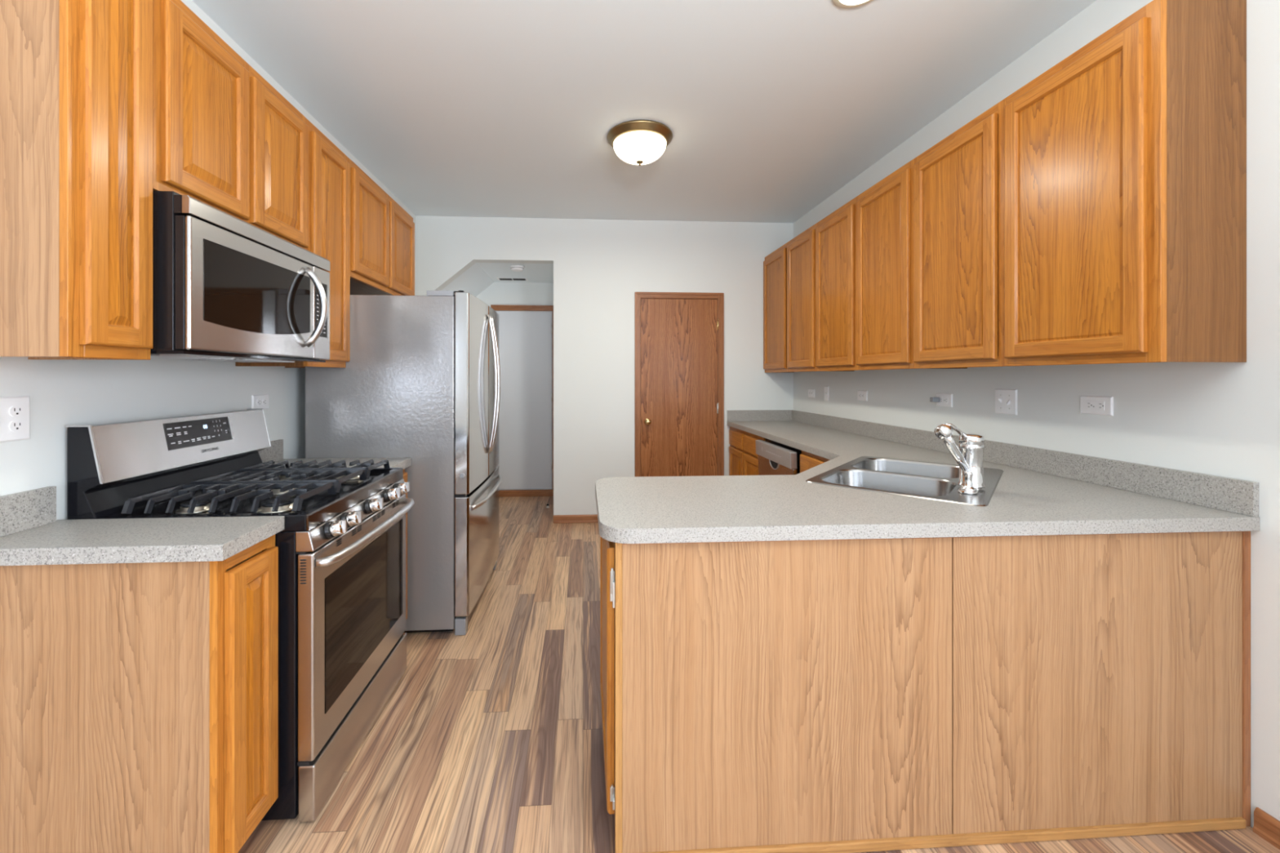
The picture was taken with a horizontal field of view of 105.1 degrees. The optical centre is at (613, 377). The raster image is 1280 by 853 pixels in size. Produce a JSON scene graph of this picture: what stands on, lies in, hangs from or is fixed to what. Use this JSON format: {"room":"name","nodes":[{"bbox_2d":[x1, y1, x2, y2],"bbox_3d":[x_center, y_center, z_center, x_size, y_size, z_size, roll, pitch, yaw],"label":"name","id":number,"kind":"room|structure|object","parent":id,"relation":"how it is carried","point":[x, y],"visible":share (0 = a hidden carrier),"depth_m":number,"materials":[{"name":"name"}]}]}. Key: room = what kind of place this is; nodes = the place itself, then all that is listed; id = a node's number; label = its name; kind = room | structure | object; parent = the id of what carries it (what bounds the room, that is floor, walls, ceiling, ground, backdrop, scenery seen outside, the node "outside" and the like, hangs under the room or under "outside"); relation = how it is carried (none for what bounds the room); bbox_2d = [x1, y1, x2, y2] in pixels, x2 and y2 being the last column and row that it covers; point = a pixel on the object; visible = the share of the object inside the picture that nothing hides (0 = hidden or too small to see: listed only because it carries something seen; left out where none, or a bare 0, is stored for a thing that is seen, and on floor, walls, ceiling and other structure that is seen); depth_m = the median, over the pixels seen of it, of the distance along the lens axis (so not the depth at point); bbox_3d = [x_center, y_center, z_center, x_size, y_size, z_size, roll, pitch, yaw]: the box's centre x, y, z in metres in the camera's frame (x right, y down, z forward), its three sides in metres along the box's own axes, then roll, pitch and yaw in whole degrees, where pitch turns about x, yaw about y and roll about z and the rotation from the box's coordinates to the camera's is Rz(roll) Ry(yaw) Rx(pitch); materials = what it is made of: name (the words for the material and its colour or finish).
{"room":"kitchen","nodes":[
{"label":"kitchen","id":0,"kind":"room"},
{"bbox_2d":[0,0,415,519],"bbox_3d":[-1.746,-0.060,3.345,0.100,2.757,4.510,0,0,-3],"label":"wall","id":1,"kind":"structure","parent":0,"point":[61,393],"depth_m":1.60,"materials":[{"name":"white paint"}]},
{"bbox_2d":[0,395,29,442],"bbox_3d":[-1.563,0.108,1.261,0.012,0.116,0.114,0,0,-3],"label":"wall outlet","id":2,"kind":"object","parent":1,"relation":"attached to","point":[14,411],"visible":1,"depth_m":1.28,"materials":[{"name":"white plastic"}]},
{"bbox_2d":[8,405,24,416],"bbox_3d":[-1.563,0.088,1.284,0.002,0.027,0.033,0,0,-3],"label":"receptacle","id":3,"kind":"object","parent":2,"relation":"attached to","point":[14,411],"depth_m":1.28,"materials":[{"name":"white plastic"}]},
{"bbox_2d":[8,420,24,431],"bbox_3d":[-1.563,0.128,1.284,0.002,0.027,0.033,0,0,-3],"label":"receptacle","id":4,"kind":"object","parent":2,"relation":"attached to","point":[14,425],"depth_m":1.28,"materials":[{"name":"white plastic"}]},
{"bbox_2d":[0,486,56,537],"bbox_3d":[-1.559,0.354,1.258,0.018,0.100,0.224,0,0,-3],"label":"backsplash","id":5,"kind":"structure","parent":1,"relation":"attached to","point":[32,508],"depth_m":1.30,"materials":[{"name":"stone"}]},
{"bbox_2d":[0,0,152,359],"bbox_3d":[-1.407,-0.582,1.233,0.320,1.069,0.218,0,0,-3],"label":"upper cabinet","id":6,"kind":"object","parent":1,"relation":"attached to","point":[76,76],"visible":1,"depth_m":1.16,"materials":[{"name":"brown wood"}]},
{"bbox_2d":[152,0,308,249],"bbox_3d":[-1.437,-0.820,1.726,0.320,0.594,0.767,0,0,-3],"label":"upper cabinet","id":7,"kind":"object","parent":1,"relation":"attached to","point":[224,138],"visible":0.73,"depth_m":1.59,"materials":[{"name":"brown wood"}]},
{"bbox_2d":[150,191,329,362],"bbox_3d":[-1.358,-0.290,1.728,0.475,0.454,0.761,0,0,-3],"label":"microwave","id":8,"kind":"object","parent":7,"relation":"attached to","point":[226,287],"visible":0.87,"depth_m":1.52,"materials":[{"name":"silver metal"}]},
{"bbox_2d":[251,394,269,409],"bbox_3d":[-1.626,0.115,2.262,0.009,0.071,0.116,0,0,-3],"label":"wall outlet","id":9,"kind":"object","parent":1,"relation":"attached to","point":[260,401],"visible":0.99,"depth_m":2.26,"materials":[{"name":"white plastic"}]},
{"bbox_2d":[257,399,261,405],"bbox_3d":[-1.622,0.115,2.243,0.002,0.033,0.027,0,0,-3],"label":"receptacle","id":10,"kind":"object","parent":9,"relation":"attached to","point":[259,401],"depth_m":2.24,"materials":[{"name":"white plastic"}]},
{"bbox_2d":[262,398,266,405],"bbox_3d":[-1.624,0.115,2.282,0.002,0.033,0.027,0,0,-3],"label":"receptacle","id":11,"kind":"object","parent":9,"relation":"attached to","point":[264,400],"depth_m":2.28,"materials":[{"name":"white plastic"}]},
{"bbox_2d":[258,439,283,462],"bbox_3d":[-1.621,0.354,2.280,0.018,0.100,0.250,0,0,-3],"label":"backsplash","id":12,"kind":"structure","parent":1,"relation":"attached to","point":[275,452],"depth_m":2.33,"materials":[{"name":"stone"}]},
{"bbox_2d":[235,120,350,368],"bbox_3d":[-1.471,-0.582,2.292,0.320,1.069,0.364,0,0,-3],"label":"upper cabinet","id":13,"kind":"object","parent":1,"relation":"attached to","point":[329,167],"visible":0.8,"depth_m":2.30,"materials":[{"name":"brown wood"}]},
{"bbox_2d":[347,157,414,295],"bbox_3d":[-1.511,-0.817,2.949,0.320,0.601,0.950,0,0,-3],"label":"upper cabinet","id":14,"kind":"object","parent":1,"relation":"attached to","point":[382,233],"visible":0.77,"depth_m":2.84,"materials":[{"name":"brown wood"}]},
{"bbox_2d":[441,262,494,296],"bbox_3d":[-1.542,-0.851,4.955,0.505,0.413,0.920,0,0,-3],"label":"wall","id":15,"kind":"structure","parent":0,"point":[474,280],"depth_m":4.84,"materials":[{"name":"white paint"}]},
{"bbox_2d":[475,281,553,490],"bbox_3d":[-1.131,-0.132,5.491,1.590,2.900,0.100,0,0,-3],"label":"wall","id":16,"kind":"structure","parent":0,"point":[498,293],"depth_m":5.45,"materials":[{"name":"white paint"}]},
{"bbox_2d":[490,304,553,489],"bbox_3d":[-0.987,0.259,5.436,0.730,2.118,0.024,0,0,-3],"label":"trim","id":17,"kind":"structure","parent":16,"relation":"attached to","point":[496,308],"depth_m":5.44,"materials":[{"name":"brown wood"}]},
{"bbox_2d":[495,311,552,489],"bbox_3d":[-0.996,0.255,5.436,0.642,1.977,0.022,0,0,-3],"label":"door","id":18,"kind":"structure","parent":16,"relation":"in","point":[525,337],"depth_m":5.44,"materials":[{"name":"white paint"}]},
{"bbox_2d":[498,489,553,497],"bbox_3d":[-1.117,1.282,5.414,1.029,0.070,0.016,0,0,-3],"label":"baseboard","id":19,"kind":"structure","parent":16,"relation":"attached to","point":[506,493],"depth_m":5.42,"materials":[{"name":"brown wood"}]},
{"bbox_2d":[476,262,553,282],"bbox_3d":[-1.185,-1.107,4.977,1.220,0.100,0.920,0,0,-3],"label":"ceiling","id":20,"kind":"structure","parent":0,"point":[534,273],"depth_m":4.92,"materials":[{"name":"white paint"}]},
{"bbox_2d":[497,277,528,280],"bbox_3d":[-1.078,-1.053,5.249,0.315,0.008,0.140,0,0,-3],"label":"ceiling vent","id":21,"kind":"object","parent":20,"relation":"in","point":[498,278],"visible":1,"depth_m":5.22,"materials":[{"name":"white plastic"}]},
{"bbox_2d":[510,265,524,271],"bbox_3d":[-0.914,-1.036,4.673,0.130,0.040,0.130,0,0,-3],"label":"smoke detector","id":22,"kind":"object","parent":20,"relation":"attached to","point":[514,268],"visible":1,"depth_m":4.63,"materials":[{"name":"white plastic"}]},
{"bbox_2d":[415,215,793,515],"bbox_3d":[-0.043,-0.060,4.526,3.444,2.757,0.120,0,0,-3],"label":"wall","id":23,"kind":"structure","parent":0,"point":[599,265],"depth_m":4.46,"materials":[{"name":"white paint"}]},
{"bbox_2d":[553,514,598,523],"bbox_3d":[-0.173,1.282,4.449,0.735,0.070,0.016,0,0,-3],"label":"baseboard","id":24,"kind":"structure","parent":23,"relation":"attached to","point":[584,518],"depth_m":4.43,"materials":[{"name":"brown wood"}]},
{"bbox_2d":[634,292,724,476],"bbox_3d":[0.605,0.269,4.550,0.826,2.098,0.130,0,0,-3],"label":"trim","id":25,"kind":"structure","parent":23,"relation":"attached to","point":[637,295],"depth_m":4.49,"materials":[{"name":"brown wood"}]},
{"bbox_2d":[640,298,719,476],"bbox_3d":[0.618,0.294,4.492,0.727,2.032,0.108,0,0,-3],"label":"door","id":26,"kind":"structure","parent":23,"relation":"in","point":[679,404],"depth_m":4.51,"materials":[{"name":"brown wood"}]},
{"bbox_2d":[727,409,791,421],"bbox_3d":[1.357,0.354,4.541,0.608,0.100,0.018,0,0,-3],"label":"backsplash","id":27,"kind":"structure","parent":23,"relation":"attached to","point":[742,415],"depth_m":4.53,"materials":[{"name":"laminate"}]},
{"bbox_2d":[192,0,1096,222],"bbox_3d":[-1.110,-1.489,0.574,6.254,0.100,7.880,0,0,-3],"label":"ceiling","id":28,"kind":"structure","parent":0,"point":[508,108],"depth_m":2.41,"materials":[{"name":"white paint"}]},
{"bbox_2d":[607,119,672,165],"bbox_3d":[0.159,-1.351,2.925,0.392,0.174,0.392,0,0,-3],"label":"ceiling light","id":29,"kind":"object","parent":28,"relation":"attached to","point":[639,142],"visible":1,"depth_m":2.82,"materials":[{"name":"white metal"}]},
{"bbox_2d":[831,0,873,8],"bbox_3d":[0.912,-1.432,1.804,0.200,0.013,0.200,0,0,-3],"label":"recessed light","id":30,"kind":"object","parent":28,"relation":"in","point":[842,3],"visible":1,"depth_m":1.87,"materials":[{"name":"beige glass"}]},
{"bbox_2d":[237,496,1279,852],"bbox_3d":[-0.681,1.343,1.311,7.200,0.050,9.300,0,0,-3],"label":"floor","id":31,"kind":"structure","parent":0,"point":[490,737],"depth_m":1.77,"materials":[{"name":"brown wood"}]},
{"bbox_2d":[0,534,278,852],"bbox_3d":[-1.263,0.881,1.297,0.614,0.873,0.227,0,0,-3],"label":"base cabinet","id":32,"kind":"object","parent":31,"relation":"on","point":[139,702],"visible":0.83,"depth_m":1.19,"materials":[{"name":"brown wood"}]},
{"bbox_2d":[0,486,284,565],"bbox_3d":[-1.260,0.374,1.287,0.619,0.140,0.247,0,0,-3],"label":"countertop","id":33,"kind":"structure","parent":32,"relation":"on","point":[31,533],"depth_m":1.25,"materials":[{"name":"stone"}]},
{"bbox_2d":[64,408,414,822],"bbox_3d":[-1.209,0.727,1.797,0.754,1.180,0.761,0,0,-3],"label":"gas range","id":34,"kind":"object","parent":31,"relation":"on","point":[341,544],"visible":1,"depth_m":1.58,"materials":[{"name":"silver metal"}]},
{"bbox_2d":[98,467,400,531],"bbox_3d":[-1.210,0.428,1.797,0.579,0.051,0.758,0,0,-3],"label":"cooktop","id":35,"kind":"object","parent":34,"relation":"in","point":[316,511],"depth_m":1.56,"materials":[{"name":"black metal"}]},
{"bbox_2d":[305,290,502,635],"bbox_3d":[-1.127,0.436,2.925,0.881,1.764,0.913,0,0,-3],"label":"refrigerator","id":36,"kind":"object","parent":31,"relation":"on","point":[420,381],"visible":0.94,"depth_m":2.48,"materials":[{"name":"grey metal"}]},
{"bbox_2d":[403,468,407,619],"bbox_3d":[-1.325,0.881,2.312,0.614,0.873,0.272,0,0,-3],"label":"base cabinet","id":37,"kind":"object","parent":31,"relation":"on","point":[405,473],"visible":0.02,"depth_m":2.42,"materials":[{"name":"brown wood"}]},
{"bbox_2d":[258,439,411,469],"bbox_3d":[-1.320,0.374,2.312,0.623,0.140,0.278,0,0,-3],"label":"countertop","id":38,"kind":"structure","parent":37,"relation":"on","point":[275,452],"depth_m":2.36,"materials":[{"name":"stone"}]},
{"bbox_2d":[728,426,764,475],"bbox_3d":[1.391,0.881,4.124,0.627,0.873,0.855,0,0,-3],"label":"base cabinet","id":39,"kind":"object","parent":31,"relation":"on","point":[743,457],"visible":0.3,"depth_m":4.12,"materials":[{"name":"brown wood"}]},
{"bbox_2d":[755,438,801,475],"bbox_3d":[1.402,0.886,3.376,0.640,0.861,0.618,0,0,-3],"label":"dishwasher","id":40,"kind":"object","parent":31,"relation":"on","point":[775,458],"visible":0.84,"depth_m":3.30,"materials":[{"name":"silver plastic"}]},
{"bbox_2d":[800,450,830,472],"bbox_3d":[1.474,0.881,2.811,0.622,0.873,0.497,0,0,-3],"label":"base cabinet","id":41,"kind":"object","parent":31,"relation":"on","point":[807,460],"visible":0.05,"depth_m":2.90,"materials":[{"name":"brown wood"}]},
{"bbox_2d":[600,531,1250,852],"bbox_3d":[0.908,0.881,1.687,1.887,0.872,0.633,0,0,-3],"label":"base cabinet","id":42,"kind":"object","parent":31,"relation":"on","point":[860,695],"visible":0.96,"depth_m":1.38,"materials":[{"name":"brown wood"}]},
{"bbox_2d":[595,409,1259,543],"bbox_3d":[0.822,0.374,2.935,1.908,0.140,3.159,0,0,-3],"label":"countertop","id":43,"kind":"structure","parent":42,"relation":"on","point":[1039,491],"depth_m":1.56,"materials":[{"name":"stone"}]},
{"bbox_2d":[805,456,1003,506],"bbox_3d":[1.218,0.491,2.014,0.568,0.180,0.818,0,0,42],"label":"sink","id":44,"kind":"object","parent":43,"relation":"in","point":[912,478],"visible":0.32,"depth_m":2.05,"materials":[{"name":"metal"}]},
{"bbox_2d":[933,423,985,494],"bbox_3d":[1.277,0.281,1.761,0.285,0.238,0.112,0,0,-32],"label":"faucet","id":45,"kind":"object","parent":43,"relation":"on","point":[969,456],"visible":1,"depth_m":1.74,"materials":[{"name":"silver metal"}]},
{"bbox_2d":[793,0,1279,827],"bbox_3d":[1.965,-0.060,0.701,0.100,2.757,7.760,0,0,-3],"label":"wall","id":46,"kind":"structure","parent":0,"point":[1216,419],"depth_m":1.63,"materials":[{"name":"white paint"}]},
{"bbox_2d":[763,222,817,372],"bbox_3d":[1.563,-0.580,4.053,0.293,1.072,1.018,0,0,-3],"label":"upper cabinet","id":47,"kind":"object","parent":46,"relation":"attached to","point":[789,270],"visible":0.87,"depth_m":3.95,"materials":[{"name":"brown wood"}]},
{"bbox_2d":[808,388,814,397],"bbox_3d":[1.697,0.135,4.199,0.009,0.071,0.116,0,0,-3],"label":"wall outlet","id":48,"kind":"object","parent":46,"relation":"attached to","point":[811,392],"visible":1,"depth_m":4.20,"materials":[{"name":"white plastic"}]},
{"bbox_2d":[824,386,829,400],"bbox_3d":[1.711,0.130,3.939,0.013,0.118,0.071,0,0,-3],"label":"light switch","id":49,"kind":"object","parent":46,"relation":"attached to","point":[826,388],"visible":1,"depth_m":3.93,"materials":[{"name":"white plastic"}]},
{"bbox_2d":[857,390,867,400],"bbox_3d":[1.744,0.128,3.432,0.009,0.071,0.116,0,0,-3],"label":"wall outlet","id":50,"kind":"object","parent":46,"relation":"attached to","point":[862,395],"visible":1,"depth_m":3.42,"materials":[{"name":"white plastic"}]},
{"bbox_2d":[815,158,930,371],"bbox_3d":[1.626,-0.580,3.024,0.293,1.072,1.041,0,0,-3],"label":"upper cabinet","id":51,"kind":"object","parent":46,"relation":"attached to","point":[864,247],"visible":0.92,"depth_m":2.88,"materials":[{"name":"brown wood"}]},
{"bbox_2d":[936,393,952,407],"bbox_3d":[1.792,0.124,2.654,0.009,0.071,0.116,0,0,-3],"label":"wall outlet","id":52,"kind":"object","parent":46,"relation":"attached to","point":[945,399],"visible":0.98,"depth_m":2.64,"materials":[{"name":"white plastic"}]},
{"bbox_2d":[929,397,939,402],"bbox_3d":[1.764,0.122,2.687,0.041,0.026,0.028,0,0,-3],"label":"plug adapter","id":53,"kind":"object","parent":52,"relation":"attached to","point":[931,399],"visible":1,"depth_m":2.67,"materials":[{"name":"grey plastic"}]},
{"bbox_2d":[943,397,947,403],"bbox_3d":[1.790,0.124,2.634,0.002,0.033,0.027,0,0,-3],"label":"receptacle","id":54,"kind":"object","parent":52,"relation":"attached to","point":[945,399],"depth_m":2.64,"materials":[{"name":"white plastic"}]},
{"bbox_2d":[995,388,1017,415],"bbox_3d":[1.809,0.113,2.267,0.020,0.116,0.116,0,0,-3],"label":"light switch","id":55,"kind":"object","parent":46,"relation":"attached to","point":[1006,400],"visible":1,"depth_m":2.26,"materials":[{"name":"white plastic"}]},
{"bbox_2d":[791,409,1258,516],"bbox_3d":[1.765,0.354,2.993,0.018,0.100,3.157,0,0,-3],"label":"backsplash","id":56,"kind":"structure","parent":46,"relation":"attached to","point":[1235,495],"depth_m":1.85,"materials":[{"name":"stone"}]},
{"bbox_2d":[913,0,1246,368],"bbox_3d":[1.690,-0.580,1.970,0.293,1.072,1.069,0,0,-3],"label":"upper cabinet","id":57,"kind":"object","parent":46,"relation":"attached to","point":[1095,212],"visible":1,"depth_m":1.58,"materials":[{"name":"brown wood"}]},
{"bbox_2d":[1080,395,1113,416],"bbox_3d":[1.839,0.107,1.867,0.010,0.071,0.118,0,0,-3],"label":"wall outlet","id":58,"kind":"object","parent":46,"relation":"attached to","point":[1091,405],"visible":1,"depth_m":1.86,"materials":[{"name":"white plastic"}]},
{"bbox_2d":[1253,807,1279,849],"bbox_3d":[2.000,1.282,-0.828,0.016,0.070,4.505,0,0,-3],"label":"baseboard","id":59,"kind":"structure","parent":46,"relation":"attached to","point":[1265,826],"depth_m":1.39,"materials":[{"name":"brown wood"}]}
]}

